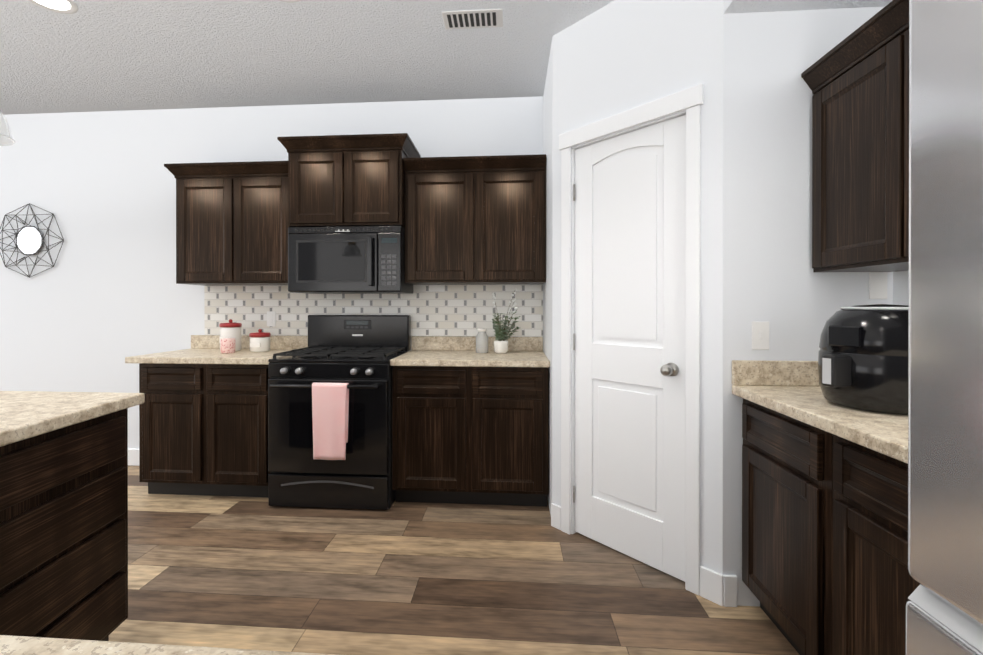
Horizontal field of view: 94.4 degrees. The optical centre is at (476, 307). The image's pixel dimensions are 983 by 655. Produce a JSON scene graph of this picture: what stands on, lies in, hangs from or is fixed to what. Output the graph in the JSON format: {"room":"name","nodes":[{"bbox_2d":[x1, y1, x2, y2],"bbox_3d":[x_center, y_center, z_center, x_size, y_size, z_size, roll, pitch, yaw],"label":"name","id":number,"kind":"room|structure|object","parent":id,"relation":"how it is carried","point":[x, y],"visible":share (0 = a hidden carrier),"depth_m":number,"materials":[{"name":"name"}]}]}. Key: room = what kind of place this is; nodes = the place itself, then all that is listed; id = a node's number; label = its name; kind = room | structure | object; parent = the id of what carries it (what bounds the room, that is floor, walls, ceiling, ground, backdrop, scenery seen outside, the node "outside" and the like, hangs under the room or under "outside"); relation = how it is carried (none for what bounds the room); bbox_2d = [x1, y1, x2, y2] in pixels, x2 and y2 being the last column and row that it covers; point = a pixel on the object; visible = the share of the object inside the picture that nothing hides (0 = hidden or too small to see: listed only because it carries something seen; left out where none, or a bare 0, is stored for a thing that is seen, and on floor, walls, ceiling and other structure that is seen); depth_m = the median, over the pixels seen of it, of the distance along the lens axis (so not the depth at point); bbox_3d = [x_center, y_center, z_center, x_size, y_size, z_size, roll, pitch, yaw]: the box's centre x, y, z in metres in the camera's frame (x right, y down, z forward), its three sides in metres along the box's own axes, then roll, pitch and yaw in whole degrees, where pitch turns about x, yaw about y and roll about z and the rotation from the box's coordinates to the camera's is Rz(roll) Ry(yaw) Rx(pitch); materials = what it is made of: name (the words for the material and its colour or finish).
{"room":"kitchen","nodes":[
{"label":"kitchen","id":0,"kind":"room"},
{"bbox_2d":[0,96,542,448],"bbox_3d":[-1.741,-0.153,3.571,7.320,2.800,0.100,0,0,4],"label":"wall","id":1,"kind":"structure","parent":0,"point":[98,303],"depth_m":3.60,"materials":[{"name":"white paint"}]},
{"bbox_2d":[0,203,63,277],"bbox_3d":[-3.576,-0.533,3.629,0.595,0.594,0.048,0,0,4],"label":"mirror","id":2,"kind":"object","parent":1,"relation":"attached to","point":[29,240],"visible":1,"depth_m":3.63,"materials":[{"name":"grey metal"}]},
{"bbox_2d":[164,161,288,285],"bbox_3d":[-1.725,-0.588,3.336,0.917,0.839,0.360,0,0,4],"label":"upper cabinet","id":3,"kind":"object","parent":1,"relation":"attached to","point":[232,226],"visible":0.83,"depth_m":3.19,"materials":[{"name":"brown wood"}]},
{"bbox_2d":[277,133,420,227],"bbox_3d":[-0.878,-0.847,3.232,0.886,0.590,0.440,0,0,4],"label":"upper cabinet","id":4,"kind":"object","parent":1,"relation":"attached to","point":[345,180],"visible":0.94,"depth_m":3.05,"materials":[{"name":"brown wood"}]},
{"bbox_2d":[288,226,412,293],"bbox_3d":[-0.879,-0.322,3.227,0.778,0.440,0.433,0,0,4],"label":"over-the-range microwave","id":5,"kind":"object","parent":4,"relation":"attached to","point":[350,260],"visible":1,"depth_m":3.05,"materials":[{"name":"black metal"}]},
{"bbox_2d":[204,285,542,336],"bbox_3d":[-0.815,0.024,3.447,2.611,0.382,0.008,0,0,4],"label":"tile backsplash","id":6,"kind":"structure","parent":1,"relation":"attached to","point":[449,310],"depth_m":3.42,"materials":[{"name":"tile"}]},
{"bbox_2d":[267,311,275,325],"bbox_3d":[-1.579,0.090,3.496,0.070,0.115,0.006,0,0,4],"label":"outlet","id":7,"kind":"object","parent":6,"relation":"attached to","point":[271,318],"visible":1,"depth_m":3.49,"materials":[{"name":"white plastic"}]},
{"bbox_2d":[128,449,736,606],"bbox_3d":[-2.104,1.184,2.842,6.504,0.130,1.414,0,0,4],"label":"baseboard","id":8,"kind":"structure","parent":1,"relation":"attached to","point":[718,588],"depth_m":1.93,"materials":[{"name":"white paint"}]},
{"bbox_2d":[403,154,545,284],"bbox_3d":[-0.006,-0.588,3.208,0.958,0.839,0.360,0,0,4],"label":"upper cabinet","id":9,"kind":"object","parent":1,"relation":"attached to","point":[475,220],"visible":1,"depth_m":3.06,"materials":[{"name":"brown wood"}]},
{"bbox_2d":[0,0,613,114],"bbox_3d":[-2.004,-1.573,0.027,7.320,0.060,7.200,0,0,4],"label":"ceiling","id":10,"kind":"structure","parent":0,"point":[104,55],"depth_m":2.77,"materials":[{"name":"white paint"}]},
{"bbox_2d":[0,112,14,145],"bbox_3d":[-1.561,-1.039,1.399,0.200,1.014,0.200,0,0,4],"label":"pendant light","id":11,"kind":"object","parent":10,"relation":"hanging from","point":[2,143],"visible":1,"depth_m":1.47,"materials":[{"name":"white"}]},
{"bbox_2d":[28,0,78,13],"bbox_3d":[-2.147,-1.543,2.284,0.224,0.012,0.224,0,0,4],"label":"recessed light","id":12,"kind":"object","parent":10,"relation":"in","point":[65,6],"visible":1,"depth_m":2.33,"materials":[{"name":"white plastic"}]},
{"bbox_2d":[279,0,300,2],"bbox_3d":[-0.941,-1.543,2.194,0.224,0.012,0.224,0,0,4],"label":"recessed light","id":13,"kind":"object","parent":10,"relation":"in","point":[290,1],"visible":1,"depth_m":2.29,"materials":[{"name":"white plastic"}]},
{"bbox_2d":[442,9,502,29],"bbox_3d":[-0.019,-1.546,2.447,0.320,0.007,0.150,0,0,4],"label":"ceiling vent","id":14,"kind":"object","parent":10,"relation":"in","point":[486,18],"visible":1,"depth_m":2.44,"materials":[{"name":"white metal"}]},
{"bbox_2d":[109,465,798,654],"bbox_3d":[-2.004,1.287,0.035,7.320,0.060,7.200,0,0,4],"label":"floor","id":15,"kind":"structure","parent":0,"point":[396,578],"depth_m":2.03,"materials":[{"name":"brown wood"}]},
{"bbox_2d":[0,444,127,640],"bbox_3d":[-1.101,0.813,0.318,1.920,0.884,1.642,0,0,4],"label":"base cabinet","id":16,"kind":"object","parent":15,"relation":"on","point":[64,533],"depth_m":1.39,"materials":[{"name":"brown wood"}]},
{"bbox_2d":[0,391,335,654],"bbox_3d":[-1.080,0.348,0.590,1.980,0.040,2.250,0,0,4],"label":"countertop","id":17,"kind":"structure","parent":16,"relation":"on","point":[26,414],"depth_m":1.29,"materials":[{"name":"beige stone"}]},
{"bbox_2d":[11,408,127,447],"bbox_3d":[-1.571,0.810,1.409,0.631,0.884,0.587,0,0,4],"label":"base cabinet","id":18,"kind":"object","parent":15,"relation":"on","point":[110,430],"depth_m":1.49,"materials":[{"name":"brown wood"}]},
{"bbox_2d":[139,363,269,497],"bbox_3d":[-1.733,0.805,3.221,0.908,0.885,0.598,0,0,4],"label":"base cabinet","id":19,"kind":"object","parent":15,"relation":"on","point":[203,429],"visible":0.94,"depth_m":2.93,"materials":[{"name":"brown wood"}]},
{"bbox_2d":[125,335,307,364],"bbox_3d":[-1.763,0.289,3.209,0.970,0.143,0.625,0,0,4],"label":"countertop","id":20,"kind":"structure","parent":19,"relation":"on","point":[204,349],"depth_m":3.16,"materials":[{"name":"beige stone"}]},
{"bbox_2d":[220,338,234,352],"bbox_3d":[-1.744,0.270,3.192,0.092,0.100,0.092,0,0,4],"label":"jar","id":21,"kind":"object","parent":20,"relation":"on","point":[227,345],"visible":1,"depth_m":3.15,"materials":[{"name":"pink ceramic"}]},
{"bbox_2d":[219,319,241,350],"bbox_3d":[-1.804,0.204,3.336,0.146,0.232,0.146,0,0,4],"label":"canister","id":22,"kind":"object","parent":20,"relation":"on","point":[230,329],"visible":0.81,"depth_m":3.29,"materials":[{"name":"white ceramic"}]},
{"bbox_2d":[249,329,270,351],"bbox_3d":[-1.575,0.239,3.309,0.141,0.162,0.141,0,0,4],"label":"medium canister","id":23,"kind":"object","parent":20,"relation":"on","point":[259,340],"visible":1,"depth_m":3.25,"materials":[{"name":"white ceramic"}]},
{"bbox_2d":[268,315,410,509],"bbox_3d":[-0.900,0.650,3.087,0.766,1.184,0.700,0,0,4],"label":"range","id":24,"kind":"object","parent":15,"relation":"on","point":[357,353],"visible":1,"depth_m":2.81,"materials":[{"name":"black metal"}]},
{"bbox_2d":[312,383,348,459],"bbox_3d":[-0.882,0.685,2.746,0.215,0.458,0.048,0,0,4],"label":"hanging towel","id":25,"kind":"object","parent":24,"relation":"hanging from","point":[330,408],"visible":1,"depth_m":2.73,"materials":[{"name":"pink fabric"}]},
{"bbox_2d":[392,366,547,506],"bbox_3d":[-0.026,0.806,3.094,0.968,0.885,0.598,0,0,4],"label":"base cabinet","id":26,"kind":"object","parent":15,"relation":"on","point":[469,435],"visible":1,"depth_m":2.81,"materials":[{"name":"brown wood"}]},
{"bbox_2d":[390,336,549,366],"bbox_3d":[-0.024,0.290,3.079,0.978,0.143,0.625,0,0,4],"label":"countertop","id":27,"kind":"structure","parent":26,"relation":"on","point":[455,351],"depth_m":3.10,"materials":[{"name":"beige stone"}]},
{"bbox_2d":[476,328,487,352],"bbox_3d":[0.037,0.234,3.209,0.090,0.172,0.090,0,0,4],"label":"glass jar","id":28,"kind":"object","parent":27,"relation":"on","point":[481,341],"visible":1,"depth_m":3.18,"materials":[{"name":"white"}]},
{"bbox_2d":[492,288,519,353],"bbox_3d":[0.205,0.095,3.140,0.201,0.450,0.179,0,0,4],"label":"potted plant","id":29,"kind":"object","parent":27,"relation":"on","point":[500,346],"visible":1,"depth_m":3.13,"materials":[{"name":"green plant"}]},
{"bbox_2d":[742,399,832,654],"bbox_3d":[1.377,0.810,1.620,0.608,0.885,0.530,0,0,4],"label":"base cabinet","id":30,"kind":"object","parent":15,"relation":"on","point":[787,520],"visible":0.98,"depth_m":1.57,"materials":[{"name":"brown wood"}]},
{"bbox_2d":[832,434,919,654],"bbox_3d":[1.334,0.811,1.050,0.608,0.885,0.610,0,0,4],"label":"base cabinet","id":31,"kind":"object","parent":15,"relation":"on","point":[875,584],"visible":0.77,"depth_m":1.22,"materials":[{"name":"brown wood"}]},
{"bbox_2d":[732,360,907,463],"bbox_3d":[1.341,0.295,1.314,0.635,0.143,1.143,0,0,4],"label":"countertop","id":32,"kind":"structure","parent":31,"relation":"on","point":[791,389],"depth_m":1.54,"materials":[{"name":"beige stone"}]},
{"bbox_2d":[818,304,908,414],"bbox_3d":[1.292,0.157,1.491,0.393,0.336,0.332,0,0,4],"label":"air fryer","id":33,"kind":"object","parent":32,"relation":"on","point":[863,358],"visible":0.6,"depth_m":1.40,"materials":[{"name":"black plastic"}]},
{"bbox_2d":[906,0,982,654],"bbox_3d":[1.089,0.321,0.279,0.947,1.870,0.910,0,0,4],"label":"fridge","id":34,"kind":"object","parent":15,"relation":"on","point":[944,610],"visible":1,"depth_m":0.69,"materials":[{"name":"grey metal"}]},
{"bbox_2d":[543,0,892,606],"bbox_3d":[1.095,-0.150,2.608,1.320,2.800,1.400,0,0,4],"label":"wall","id":35,"kind":"structure","parent":0,"point":[615,57],"depth_m":1.91,"materials":[{"name":"white paint"}]},
{"bbox_2d":[573,115,685,581],"bbox_3d":[0.750,0.185,2.281,0.471,2.106,0.477,0,0,4],"label":"pantry door","id":36,"kind":"structure","parent":35,"relation":"in","point":[629,335],"depth_m":2.25,"materials":[{"name":"white paint"}]},
{"bbox_2d":[559,84,703,595],"bbox_3d":[0.758,0.144,2.291,0.122,2.213,0.780,0,0,-41],"label":"door frame","id":37,"kind":"structure","parent":35,"relation":"attached to","point":[690,100],"depth_m":2.02,"materials":[{"name":"white paint"}]},
{"bbox_2d":[752,322,768,349],"bbox_3d":[1.182,0.118,1.893,0.070,0.117,0.010,0,0,4],"label":"switch plate","id":38,"kind":"object","parent":35,"relation":"attached to","point":[760,335],"visible":1,"depth_m":1.89,"materials":[{"name":"white plastic"}]},
{"bbox_2d":[869,272,886,298],"bbox_3d":[1.642,-0.092,1.861,0.070,0.117,0.005,0,0,4],"label":"electrical outlet plate","id":39,"kind":"object","parent":35,"relation":"attached to","point":[877,285],"visible":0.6,"depth_m":1.86,"materials":[{"name":"white plastic"}]},
{"bbox_2d":[723,0,892,13],"bbox_3d":[1.206,-1.411,-0.963,0.770,0.380,5.700,0,0,4],"label":"ceiling","id":40,"kind":"structure","parent":0,"point":[740,6],"depth_m":1.85,"materials":[{"name":"white paint"}]},
{"bbox_2d":[893,271,908,304],"bbox_3d":[1.592,-0.142,-0.287,0.100,2.800,7.100,0,0,4],"label":"wall","id":41,"kind":"structure","parent":0,"point":[900,287],"depth_m":1.82,"materials":[{"name":"white paint"}]},
{"bbox_2d":[801,0,908,271],"bbox_3d":[1.485,-0.555,1.397,0.360,0.824,0.952,0,0,4],"label":"upper cabinet","id":42,"kind":"object","parent":41,"relation":"attached to","point":[857,81],"visible":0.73,"depth_m":1.60,"materials":[{"name":"brown wood"}]}
]}

